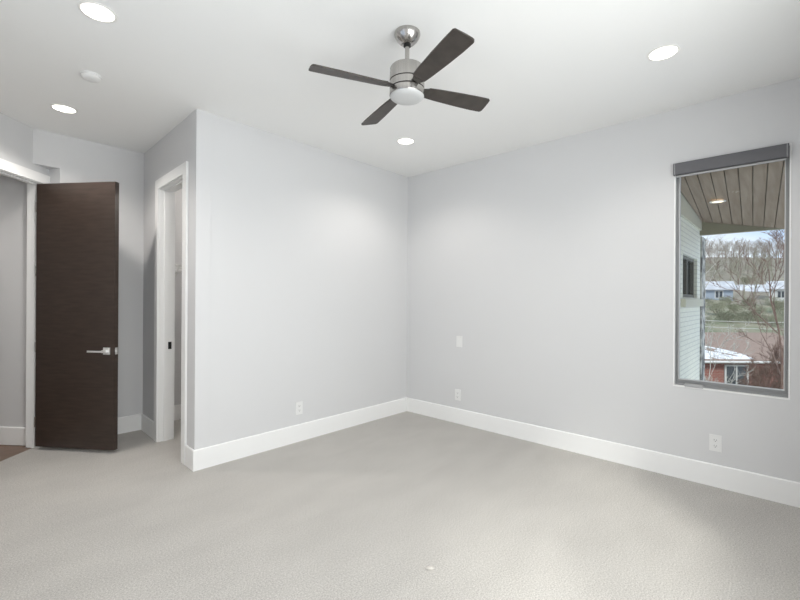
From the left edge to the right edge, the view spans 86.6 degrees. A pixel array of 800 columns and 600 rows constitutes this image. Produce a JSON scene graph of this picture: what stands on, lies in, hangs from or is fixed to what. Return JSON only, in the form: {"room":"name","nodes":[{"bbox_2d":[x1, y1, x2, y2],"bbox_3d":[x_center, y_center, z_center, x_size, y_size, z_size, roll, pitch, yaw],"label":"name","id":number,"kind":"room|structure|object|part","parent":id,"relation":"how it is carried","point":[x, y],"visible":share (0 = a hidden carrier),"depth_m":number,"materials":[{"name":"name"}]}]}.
{"room":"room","nodes":[
{"label":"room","id":0,"kind":"room"},
{"bbox_2d":[0,174,26,426],"bbox_3d":[-5.053,-0.096,4.156,3.200,2.900,0.120,0,0,5],"label":"wall","id":1,"kind":"structure","parent":0,"point":[13,192],"depth_m":3.98,"materials":[{"name":"white paint"}]},
{"bbox_2d":[0,426,25,445],"bbox_3d":[-5.067,1.270,4.088,3.200,0.166,0.014,0,0,5],"label":"baseboard","id":2,"kind":"structure","parent":1,"relation":"attached to","point":[8,435],"depth_m":3.96,"materials":[{"name":"white paint"}]},
{"bbox_2d":[0,112,48,175],"bbox_3d":[-3.339,-0.086,3.265,0.105,2.900,1.457,0,0,-2],"label":"wall","id":3,"kind":"structure","parent":0,"point":[16,138],"depth_m":3.65,"materials":[{"name":"white paint"}]},
{"bbox_2d":[0,158,49,447],"bbox_3d":[-3.349,0.106,3.489,0.141,2.517,1.004,0,0,-2],"label":"door frame","id":4,"kind":"structure","parent":3,"relation":"attached to","point":[32,178],"depth_m":3.89,"materials":[{"name":"white paint"}]},
{"bbox_2d":[34,182,118,450],"bbox_3d":[-2.908,0.147,3.818,0.808,2.379,0.149,0,0,7],"label":"door","id":5,"kind":"structure","parent":3,"relation":"in","point":[77,266],"depth_m":3.79,"materials":[{"name":"brown wood"}]},
{"bbox_3d":[-2.661,0.459,3.788,0.161,0.022,0.149,0,0,7],"label":"lever","id":6,"kind":"part","parent":5,"relation":"part of","materials":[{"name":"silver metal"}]},
{"bbox_3d":[-2.592,0.460,3.780,0.062,0.062,0.063,0,0,7],"label":"handle","id":7,"kind":"part","parent":5,"relation":"part of","materials":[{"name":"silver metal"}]},
{"bbox_2d":[49,168,59,182],"bbox_3d":[-3.215,0.070,4.082,0.145,2.590,0.224,0,0,16],"label":"wall","id":8,"kind":"structure","parent":0,"point":[54,174],"depth_m":3.97,"materials":[{"name":"white paint"}]},
{"bbox_2d":[33,128,143,416],"bbox_3d":[-3.012,-0.084,4.234,0.140,2.900,1.021,0,0,43],"label":"wall","id":9,"kind":"structure","parent":0,"point":[78,160],"depth_m":4.34,"materials":[{"name":"white paint"}]},
{"bbox_2d":[118,413,142,433],"bbox_3d":[-2.942,1.284,4.205,0.014,0.166,0.697,0,0,43],"label":"baseboard","id":10,"kind":"structure","parent":9,"relation":"attached to","point":[130,423],"depth_m":4.37,"materials":[{"name":"white paint"}]},
{"bbox_2d":[143,109,211,449],"bbox_3d":[-2.128,-0.078,3.975,0.120,2.900,1.506,0,0,-45],"label":"wall","id":11,"kind":"structure","parent":0,"point":[173,149],"depth_m":3.48,"materials":[{"name":"white paint"}]},
{"bbox_2d":[141,414,193,470],"bbox_3d":[-2.179,1.288,3.921,0.015,0.166,1.491,0,0,-45],"label":"baseboard","id":12,"kind":"structure","parent":11,"relation":"attached to","point":[147,425],"depth_m":4.16,"materials":[{"name":"white paint"}]},
{"bbox_2d":[154,161,188,464],"bbox_3d":[-2.027,0.114,3.872,0.156,2.516,0.867,0,0,-45],"label":"door frame","id":13,"kind":"structure","parent":11,"relation":"attached to","point":[166,186],"depth_m":4.08,"materials":[{"name":"white paint"}]},
{"bbox_2d":[174,189,181,404],"bbox_3d":[-1.956,-0.077,5.531,0.120,2.900,2.400,0,0,43],"label":"wall","id":14,"kind":"structure","parent":0,"point":[178,194],"depth_m":4.83,"materials":[{"name":"white paint"}]},
{"bbox_2d":[174,404,180,419],"bbox_3d":[-1.905,1.290,5.496,0.014,0.166,2.370,0,0,43],"label":"baseboard","id":15,"kind":"structure","parent":14,"relation":"attached to","point":[177,408],"depth_m":4.81,"materials":[{"name":"white paint"}]},
{"bbox_2d":[175,264,181,277],"bbox_3d":[-2.015,-0.231,5.137,0.325,0.314,1.660,0,0,43],"label":"closet shelf","id":16,"kind":"object","parent":14,"relation":"attached to","point":[178,267],"visible":0.05,"depth_m":4.61,"materials":[{"name":"white wood"}]},
{"bbox_2d":[189,109,407,448],"bbox_3d":[-0.818,-0.070,4.376,0.120,2.900,2.550,0,0,43],"label":"wall","id":17,"kind":"structure","parent":0,"point":[309,244],"depth_m":4.09,"materials":[{"name":"white paint"}]},
{"bbox_2d":[192,398,406,471],"bbox_3d":[-0.786,1.297,4.319,0.014,0.166,2.549,0,0,43],"label":"baseboard","id":18,"kind":"structure","parent":17,"relation":"attached to","point":[210,456],"depth_m":4.02,"materials":[{"name":"white paint"}]},
{"bbox_2d":[296,401,302,414],"bbox_3d":[-0.977,1.057,4.115,0.009,0.121,0.075,0,0,43],"label":"wall outlet","id":19,"kind":"object","parent":17,"relation":"attached to","point":[299,405],"visible":1,"depth_m":4.11,"materials":[{"name":"white plastic"}]},
{"bbox_2d":[0,411,799,599],"bbox_3d":[-2.283,1.431,3.251,8.470,0.120,6.220,0,0,43],"label":"floor","id":20,"kind":"structure","parent":0,"point":[358,512],"depth_m":2.59,"materials":[{"name":"carpet"}]},
{"bbox_2d":[0,0,799,176],"bbox_3d":[-2.260,-1.604,3.233,8.900,0.150,6.600,0,0,43],"label":"ceiling","id":21,"kind":"structure","parent":0,"point":[548,70],"depth_m":2.74,"materials":[{"name":"white paint"}]},
{"bbox_2d":[50,104,77,113],"bbox_3d":[-2.699,-1.528,3.410,0.174,0.006,0.174,0,0,43],"label":"recessed light","id":22,"kind":"object","parent":21,"relation":"in","point":[59,107],"visible":1,"depth_m":3.40,"materials":[{"name":"white"}]},
{"bbox_2d":[79,70,101,82],"bbox_3d":[-2.107,-1.511,2.892,0.128,0.034,0.128,0,0,43],"label":"smoke detector","id":23,"kind":"object","parent":21,"relation":"attached to","point":[90,76],"visible":1,"depth_m":2.86,"materials":[{"name":"white plastic"}]},
{"bbox_2d":[77,1,117,22],"bbox_3d":[-1.604,-1.522,2.253,0.174,0.006,0.174,0,0,43],"label":"recessed light","id":24,"kind":"object","parent":21,"relation":"in","point":[96,11],"visible":1,"depth_m":2.24,"materials":[{"name":"white"}]},
{"bbox_2d":[309,25,489,124],"bbox_3d":[0.041,-1.323,2.415,0.860,0.382,0.860,0,0,18],"label":"ceiling fan","id":25,"kind":"object","parent":21,"relation":"hanging from","point":[408,76],"visible":1,"depth_m":2.33,"materials":[{"name":"brown wood"}]},
{"bbox_3d":[-0.271,-1.188,2.257,0.428,0.037,0.118,-2,1,-28],"label":"blade","id":26,"kind":"part","parent":25,"relation":"part of","materials":[{"name":"black wood"}]},
{"bbox_3d":[-0.118,-1.200,2.726,0.118,0.037,0.428,0,0,-28],"label":"blade","id":27,"kind":"part","parent":25,"relation":"part of","materials":[{"name":"black wood"}]},
{"bbox_3d":[0.039,-1.143,2.415,0.192,0.022,0.192,0,0,43],"label":"lamp shade","id":28,"kind":"part","parent":25,"relation":"part of","materials":[{"name":"white glass"}]},
{"bbox_3d":[0.106,-1.199,2.289,0.069,0.030,0.086,0,0,-28],"label":"blade arm","id":29,"kind":"part","parent":25,"relation":"part of","materials":[{"name":"grey metal"}]},
{"bbox_3d":[0.165,-1.204,2.482,0.086,0.030,0.069,-2,1,-28],"label":"blade arm","id":30,"kind":"part","parent":25,"relation":"part of","materials":[{"name":"grey"}]},
{"bbox_3d":[0.198,-1.198,2.104,0.118,0.037,0.428,0,0,-28],"label":"blade","id":31,"kind":"part","parent":25,"relation":"part of","materials":[{"name":"black wood"}]},
{"bbox_3d":[0.351,-1.210,2.573,0.428,0.037,0.118,-2,1,-28],"label":"blade","id":32,"kind":"part","parent":25,"relation":"part of","materials":[{"name":"black wood"}]},
{"bbox_2d":[397,138,414,144],"bbox_3d":[0.056,-1.511,4.065,0.174,0.006,0.174,0,0,43],"label":"recessed light","id":33,"kind":"object","parent":21,"relation":"in","point":[404,141],"visible":1,"depth_m":4.06,"materials":[{"name":"white"}]},
{"bbox_2d":[647,44,679,60],"bbox_3d":[1.608,-1.502,2.591,0.174,0.006,0.174,0,0,43],"label":"recessed light","id":34,"kind":"object","parent":21,"relation":"in","point":[664,52],"visible":1,"depth_m":2.58,"materials":[{"name":"white"}]},
{"bbox_2d":[407,77,799,481],"bbox_3d":[1.004,-0.059,4.564,5.800,2.900,0.200,0,0,43],"label":"wall","id":35,"kind":"structure","parent":0,"point":[551,262],"depth_m":3.80,"materials":[{"name":"white paint"}]},
{"bbox_2d":[455,389,460,400],"bbox_3d":[0.646,1.071,4.746,0.075,0.121,0.009,0,0,43],"label":"wall outlet","id":36,"kind":"object","parent":35,"relation":"attached to","point":[457,391],"visible":1,"depth_m":4.74,"materials":[{"name":"white plastic"}]},
{"bbox_2d":[456,336,461,346],"bbox_3d":[0.661,0.473,4.736,0.075,0.121,0.009,0,0,43],"label":"switch plate","id":37,"kind":"object","parent":35,"relation":"attached to","point":[458,338],"visible":1,"depth_m":4.73,"materials":[{"name":"white plastic"}]},
{"bbox_2d":[406,397,799,507],"bbox_3d":[1.492,1.311,3.959,3.850,0.166,0.014,0,0,43],"label":"baseboard","id":38,"kind":"structure","parent":35,"relation":"attached to","point":[775,489],"depth_m":3.54,"materials":[{"name":"white paint"}]},
{"bbox_2d":[709,434,721,451],"bbox_3d":[2.354,1.074,3.167,0.075,0.121,0.009,0,0,43],"label":"wall outlet","id":39,"kind":"object","parent":35,"relation":"attached to","point":[715,441],"visible":1,"depth_m":3.16,"materials":[{"name":"white plastic"}]},
{"bbox_2d":[673,143,791,399],"bbox_3d":[2.466,-0.190,3.179,0.681,1.754,0.170,0,0,43],"label":"window","id":40,"kind":"structure","parent":35,"relation":"in","point":[784,393],"depth_m":3.08,"materials":[{"name":"grey paint"}]},
{"bbox_3d":[2.264,0.668,3.269,0.130,0.031,0.034,0,0,43],"label":"crank handle","id":41,"kind":"part","parent":40,"relation":"part of","materials":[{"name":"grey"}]},
{"bbox_2d":[673,143,788,177],"bbox_3d":[2.398,-1.005,3.108,0.670,0.110,0.045,0,0,43],"label":"roller shade","id":42,"kind":"object","parent":40,"relation":"attached to","point":[776,153],"visible":1,"depth_m":3.07,"materials":[{"name":"grey fabric"}]},
{"bbox_2d":[697,161,783,199],"bbox_3d":[3.430,-1.154,3.792,2.900,0.080,1.950,0,0,43],"label":"porch roof","id":43,"kind":"structure","parent":35,"relation":"attached to","point":[783,161],"depth_m":3.99,"materials":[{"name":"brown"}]},
{"bbox_2d":[700,195,782,235],"bbox_3d":[4.261,-0.924,4.251,2.300,0.370,0.085,0,0,43],"label":"fascia","id":44,"kind":"object","parent":43,"relation":"attached to","point":[712,228],"depth_m":4.73,"materials":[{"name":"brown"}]},
{"bbox_2d":[680,217,699,379],"bbox_3d":[2.786,2.352,4.327,0.180,7.100,1.890,0,0,43],"label":"wall","id":45,"kind":"structure","parent":0,"point":[690,235],"depth_m":4.50,"materials":[{"name":"paint"}]},
{"bbox_2d":[681,192,701,230],"bbox_3d":[2.862,-0.948,4.238,0.021,0.300,1.825,0,0,43],"label":"trim","id":46,"kind":"structure","parent":45,"relation":"attached to","point":[688,213],"depth_m":4.30,"materials":[{"name":"beige wood"}]},
{"bbox_2d":[681,255,703,306],"bbox_3d":[3.076,-0.186,4.536,0.140,0.529,1.120,0,0,43],"label":"window","id":47,"kind":"structure","parent":45,"relation":"in","point":[688,263],"depth_m":4.58,"materials":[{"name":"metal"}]},
{"bbox_3d":[3.024,-0.234,4.530,0.070,0.434,0.848,0,0,43],"label":"frame","id":48,"kind":"part","parent":47,"relation":"part of","materials":[{"name":"brown metal"}]},
{"bbox_3d":[3.024,-0.234,4.530,0.010,0.365,0.770,0,0,43],"label":"glass pane","id":49,"kind":"part","parent":47,"relation":"part of","materials":[{"name":"grey glass"}]},
{"bbox_3d":[3.112,0.039,4.501,0.039,0.080,1.120,0,0,43],"label":"sill","id":50,"kind":"part","parent":47,"relation":"part of","materials":[{"name":"beige wood"}]},
{"bbox_2d":[700,236,704,380],"bbox_3d":[3.534,2.587,5.112,0.175,6.640,0.260,0,0,43],"label":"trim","id":51,"kind":"structure","parent":45,"relation":"attached to","point":[702,239],"depth_m":5.00,"materials":[{"name":"white wood"}]},
{"label":"outside","id":52,"kind":"structure","parent":0,"visible":0},
{"bbox_2d":[705,257,790,338],"bbox_3d":[70.025,-3.883,79.000,213.881,21.100,212.884,0,0,43],"label":"ground","id":53,"kind":"structure","parent":52,"point":[763,295],"depth_m":51.23,"materials":[{"name":"green plant"}]},
{"bbox_2d":[705,314,713,323],"bbox_3d":[26.205,1.753,36.605,1.446,1.084,1.454,0,0,12],"label":"bush","id":54,"kind":"object","parent":53,"relation":"on","point":[709,318],"visible":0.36,"depth_m":36.22,"materials":[{"name":"green plant"}]},
{"bbox_2d":[705,298,714,305],"bbox_3d":[34.983,0.286,47.998,1.340,1.060,1.347,0,0,-32],"label":"bush","id":55,"kind":"object","parent":53,"relation":"on","point":[709,299],"visible":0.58,"depth_m":47.85,"materials":[{"name":"green plant"}]},
{"bbox_2d":[707,240,724,269],"bbox_3d":[58.604,-7.588,78.994,3.244,6.621,2.913,0,0,29],"label":"bare tree","id":56,"kind":"object","parent":53,"relation":"on","point":[719,240],"visible":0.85,"depth_m":78.76,"materials":[{"name":"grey plant"}]},
{"bbox_2d":[705,299,727,313],"bbox_3d":[31.278,0.751,42.172,2.151,1.632,2.162,0,0,37],"label":"bush","id":57,"kind":"object","parent":53,"relation":"on","point":[715,307],"visible":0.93,"depth_m":41.85,"materials":[{"name":"green plant"}]},
{"bbox_2d":[705,259,729,280],"bbox_3d":[42.218,-2.699,56.662,2.792,5.724,2.867,0,0,28],"label":"bare tree","id":58,"kind":"object","parent":53,"relation":"on","point":[715,274],"visible":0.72,"depth_m":56.56,"materials":[{"name":"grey plant"}]},
{"bbox_2d":[713,256,726,279],"bbox_3d":[54.975,-5.358,73.087,2.317,4.387,2.441,0,0,-42],"label":"bare tree","id":59,"kind":"object","parent":53,"relation":"on","point":[715,256],"visible":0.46,"depth_m":73.21,"materials":[{"name":"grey plant"}]},
{"bbox_2d":[705,281,736,300],"bbox_3d":[39.695,-0.980,54.755,5.300,2.620,4.700,0,0,29],"label":"house","id":60,"kind":"structure","parent":53,"relation":"on","point":[714,292],"depth_m":52.77,"materials":[{"name":"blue paint"}]},
{"bbox_3d":[39.518,-0.571,52.559,0.700,0.800,0.018,0,0,29],"label":"pane","id":61,"kind":"part","parent":60,"relation":"part of","materials":[{"name":"grey glass"}]},
{"bbox_2d":[705,234,739,291],"bbox_3d":[23.740,-2.564,33.161,5.338,11.616,4.659,0,0,29],"label":"birch tree","id":62,"kind":"object","parent":53,"relation":"on","point":[724,234],"visible":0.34,"depth_m":33.48,"materials":[{"name":"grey plant"}]},
{"bbox_2d":[719,240,732,270],"bbox_3d":[63.497,-8.316,82.722,2.391,6.529,2.828,0,0,25],"label":"bare tree","id":63,"kind":"object","parent":53,"relation":"on","point":[729,240],"visible":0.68,"depth_m":82.78,"materials":[{"name":"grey plant"}]},
{"bbox_2d":[719,295,735,304],"bbox_3d":[36.965,0.181,47.858,1.654,1.336,1.646,0,0,-33],"label":"bush","id":64,"kind":"object","parent":53,"relation":"on","point":[727,299],"visible":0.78,"depth_m":47.84,"materials":[{"name":"green plant"}]},
{"bbox_2d":[714,309,744,322],"bbox_3d":[28.821,1.540,37.217,2.147,1.417,2.158,0,0,-43],"label":"bush","id":65,"kind":"object","parent":53,"relation":"on","point":[728,313],"visible":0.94,"depth_m":36.97,"materials":[{"name":"green plant"}]},
{"bbox_2d":[705,308,755,382],"bbox_3d":[11.475,3.155,15.842,3.120,6.358,2.197,0,0,25],"label":"bare tree","id":66,"kind":"object","parent":53,"relation":"on","point":[709,347],"visible":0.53,"depth_m":15.58,"materials":[{"name":"brown plant"}]},
{"bbox_2d":[723,247,737,274],"bbox_3d":[60.915,-7.062,78.272,2.443,5.756,2.889,0,0,15],"label":"bare tree","id":67,"kind":"object","parent":53,"relation":"on","point":[724,247],"visible":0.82,"depth_m":78.36,"materials":[{"name":"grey plant"}]},
{"bbox_3d":[60.775,-7.524,78.243,2.111,4.834,2.607,0,0,-10],"label":"crown","id":68,"kind":"part","parent":67,"relation":"part of","materials":[{"name":"grey plant"}]},
{"bbox_2d":[727,303,742,313],"bbox_3d":[33.503,0.920,42.288,1.498,1.167,1.506,0,0,41],"label":"bush","id":69,"kind":"object","parent":53,"relation":"on","point":[734,307],"visible":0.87,"depth_m":42.32,"materials":[{"name":"green plant"}]},
{"bbox_2d":[726,252,743,280],"bbox_3d":[53.630,-4.850,67.971,2.560,5.779,2.696,0,0,45],"label":"bare tree","id":70,"kind":"object","parent":53,"relation":"on","point":[733,263],"visible":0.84,"depth_m":67.95,"materials":[{"name":"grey plant"}]},
{"bbox_2d":[730,241,747,270],"bbox_3d":[66.502,-8.735,83.113,3.210,7.191,2.882,0,0,34],"label":"bare tree","id":71,"kind":"object","parent":53,"relation":"on","point":[734,241],"visible":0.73,"depth_m":83.27,"materials":[{"name":"grey plant"}]},
{"bbox_3d":[66.505,-9.285,83.113,3.210,6.090,2.882,0,0,34],"label":"crown","id":72,"kind":"part","parent":71,"relation":"part of","materials":[{"name":"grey plant"}]},
{"bbox_2d":[729,264,754,298],"bbox_3d":[46.179,-2.466,57.321,2.766,5.282,2.695,0,0,4],"label":"bare tree","id":73,"kind":"object","parent":53,"relation":"on","point":[746,264],"visible":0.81,"depth_m":56.85,"materials":[{"name":"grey plant"}]},
{"bbox_2d":[736,238,756,273],"bbox_3d":[64.443,-7.871,78.324,3.674,7.436,3.298,0,0,15],"label":"bare tree","id":74,"kind":"object","parent":53,"relation":"on","point":[740,238],"visible":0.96,"depth_m":78.53,"materials":[{"name":"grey plant"}]},
{"bbox_2d":[705,332,790,385],"bbox_3d":[16.905,3.984,24.935,10.200,4.210,8.830,0,0,0],"label":"brick house","id":75,"kind":"structure","parent":53,"relation":"on","point":[723,367],"depth_m":21.38,"materials":[{"name":"brown brick"}]},
{"bbox_3d":[16.626,3.828,20.989,1.020,1.020,0.018,0,0,0],"label":"pane","id":76,"kind":"part","parent":75,"relation":"part of","materials":[{"name":"grey"}]},
{"bbox_2d":[705,229,790,388],"bbox_3d":[11.943,1.284,13.679,2.940,10.192,4.904,0,0,-17],"label":"bare tree","id":77,"kind":"object","parent":53,"relation":"on","point":[781,373],"visible":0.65,"depth_m":13.62,"materials":[{"name":"brown plant"}]},
{"bbox_2d":[741,276,754,284],"bbox_3d":[56.305,-3.035,68.680,2.117,1.607,2.128,0,0,25],"label":"bush","id":78,"kind":"object","parent":53,"relation":"on","point":[744,280],"visible":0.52,"depth_m":68.66,"materials":[{"name":"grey plant"}]},
{"bbox_2d":[740,297,756,304],"bbox_3d":[38.727,0.339,47.115,1.499,1.212,1.491,0,0,34],"label":"bush","id":79,"kind":"object","parent":53,"relation":"on","point":[742,300],"visible":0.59,"depth_m":47.09,"materials":[{"name":"green plant"}]},
{"bbox_2d":[736,308,763,322],"bbox_3d":[30.860,1.496,37.444,1.941,1.478,1.931,0,0,30],"label":"bush","id":80,"kind":"object","parent":53,"relation":"on","point":[744,313],"visible":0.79,"depth_m":37.21,"materials":[{"name":"green plant"}]},
{"bbox_2d":[736,284,768,291],"bbox_3d":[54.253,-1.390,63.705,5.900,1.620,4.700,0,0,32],"label":"house","id":81,"kind":"structure","parent":53,"relation":"on","point":[747,288],"depth_m":63.19,"materials":[{"name":"white paint"}]},
{"bbox_2d":[748,237,765,268],"bbox_3d":[69.629,-8.623,83.253,3.283,6.997,2.776,0,0,0],"label":"bare tree","id":82,"kind":"object","parent":53,"relation":"on","point":[759,241],"visible":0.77,"depth_m":82.95,"materials":[{"name":"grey plant"}]},
{"bbox_2d":[747,248,767,278],"bbox_3d":[61.197,-5.895,72.422,3.003,5.873,2.851,0,0,-7],"label":"bare tree","id":83,"kind":"object","parent":53,"relation":"on","point":[753,248],"visible":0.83,"depth_m":72.61,"materials":[{"name":"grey plant"}]},
{"bbox_2d":[735,359,780,387],"bbox_3d":[16.187,4.488,18.922,2.344,3.639,1.951,0,0,-32],"label":"bare shrub","id":84,"kind":"object","parent":53,"relation":"on","point":[763,367],"visible":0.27,"depth_m":18.79,"materials":[{"name":"brown plant"}]},
{"bbox_2d":[753,306,766,314],"bbox_3d":[35.444,1.090,41.896,1.340,0.937,1.334,0,0,21],"label":"bush","id":85,"kind":"object","parent":53,"relation":"on","point":[760,309],"visible":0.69,"depth_m":41.85,"materials":[{"name":"green plant"}]},
{"bbox_2d":[746,262,776,297],"bbox_3d":[43.736,-2.104,51.415,2.975,5.606,3.056,0,0,36],"label":"bare tree","id":86,"kind":"object","parent":53,"relation":"on","point":[753,270],"visible":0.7,"depth_m":51.38,"materials":[{"name":"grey plant"}]},
{"bbox_2d":[754,241,768,271],"bbox_3d":[67.906,-7.708,79.776,2.770,6.558,3.276,0,0,29],"label":"bare tree","id":87,"kind":"object","parent":53,"relation":"on","point":[765,241],"visible":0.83,"depth_m":79.70,"materials":[{"name":"grey plant"}]},
{"bbox_2d":[737,336,790,388],"bbox_3d":[14.785,3.856,15.973,2.753,4.974,2.828,0,0,-12],"label":"bare shrub","id":88,"kind":"object","parent":53,"relation":"on","point":[776,353],"visible":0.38,"depth_m":16.42,"materials":[{"name":"brown plant"}]},
{"bbox_2d":[759,256,774,283],"bbox_3d":[57.872,-4.334,66.963,2.645,5.152,2.511,0,0,-30],"label":"bare tree","id":89,"kind":"object","parent":53,"relation":"on","point":[766,256],"visible":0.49,"depth_m":67.01,"materials":[{"name":"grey plant"}]},
{"bbox_2d":[758,250,778,279],"bbox_3d":[63.373,-5.864,72.958,2.843,5.933,2.994,0,0,15],"label":"bare tree","id":90,"kind":"object","parent":53,"relation":"on","point":[764,250],"visible":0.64,"depth_m":72.91,"materials":[{"name":"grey plant"}]},
{"bbox_2d":[759,296,780,305],"bbox_3d":[40.932,0.240,46.982,1.938,1.497,1.948,0,0,-6],"label":"bush","id":91,"kind":"object","parent":53,"relation":"on","point":[773,298],"visible":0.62,"depth_m":46.89,"materials":[{"name":"green plant"}]},
{"bbox_2d":[762,241,777,268],"bbox_3d":[72.442,-8.502,83.613,3.130,6.718,2.810,0,0,29],"label":"bare tree","id":92,"kind":"object","parent":53,"relation":"on","point":[772,241],"visible":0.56,"depth_m":83.43,"materials":[{"name":"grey plant"}]},
{"bbox_3d":[72.445,-9.016,83.613,3.130,5.690,2.810,0,0,29],"label":"crown","id":93,"kind":"part","parent":92,"relation":"part of","materials":[{"name":"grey plant"}]},
{"bbox_2d":[759,313,781,324],"bbox_3d":[31.784,1.775,36.389,1.634,1.141,1.625,0,0,16],"label":"bush","id":94,"kind":"object","parent":53,"relation":"on","point":[772,315],"visible":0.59,"depth_m":36.37,"materials":[{"name":"green plant"}]},
{"bbox_2d":[765,281,783,300],"bbox_3d":[51.905,-1.055,55.463,6.100,2.720,4.700,0,0,43],"label":"house","id":95,"kind":"structure","parent":53,"relation":"on","point":[779,293],"depth_m":55.40,"materials":[{"name":"white paint"}]},
{"bbox_3d":[49.434,-0.610,55.014,0.700,0.800,0.018,0,0,43],"label":"pane","id":96,"kind":"part","parent":95,"relation":"part of","materials":[{"name":"grey glass"}]},
{"bbox_2d":[770,299,783,313],"bbox_3d":[38.146,0.761,42.307,2.141,1.590,2.152,0,0,28],"label":"bush","id":97,"kind":"object","parent":53,"relation":"on","point":[778,305],"visible":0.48,"depth_m":42.31,"materials":[{"name":"green plant"}]},
{"bbox_2d":[771,308,783,323],"bbox_3d":[33.968,1.458,37.221,2.219,1.640,2.230,0,0,-38],"label":"bush","id":98,"kind":"object","parent":53,"relation":"on","point":[779,312],"visible":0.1,"depth_m":37.62,"materials":[{"name":"green plant"}]},
{"bbox_3d":[1.540,-0.056,1.019,0.200,2.900,4.680,0,0,43],"label":"wall","id":99,"kind":"structure","parent":0,"visible":0},
{"bbox_2d":[681,160,791,228],"bbox_3d":[3.586,-0.765,3.567,1.949,0.554,1.825,0,0,43],"label":"soffit","id":100,"kind":"structure","parent":99,"relation":"attached to","point":[697,193],"depth_m":3.84,"materials":[{"name":"brown wood"}]},
{"bbox_2d":[709,200,725,202],"bbox_3d":[3.036,-0.931,4.053,0.130,0.007,0.130,0,0,43],"label":"porch light","id":101,"kind":"object","parent":100,"relation":"attached to","point":[714,201],"visible":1,"depth_m":4.04,"materials":[{"name":"white"}]},
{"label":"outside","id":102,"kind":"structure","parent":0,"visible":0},
{"bbox_2d":[706,320,783,322],"bbox_3d":[19.794,1.131,23.998,12.449,0.382,0.033,0,0,0],"label":"cable","id":103,"kind":"object","parent":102,"point":[706,320],"visible":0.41,"depth_m":23.99,"materials":[{"name":"grey plastic"}]},
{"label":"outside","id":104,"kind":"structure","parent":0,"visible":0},
{"bbox_2d":[705,326,756,328],"bbox_3d":[19.791,1.482,23.998,12.449,0.444,0.033,0,0,0],"label":"cable","id":105,"kind":"object","parent":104,"point":[705,326],"visible":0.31,"depth_m":23.99,"materials":[{"name":"grey plastic"}]}
]}

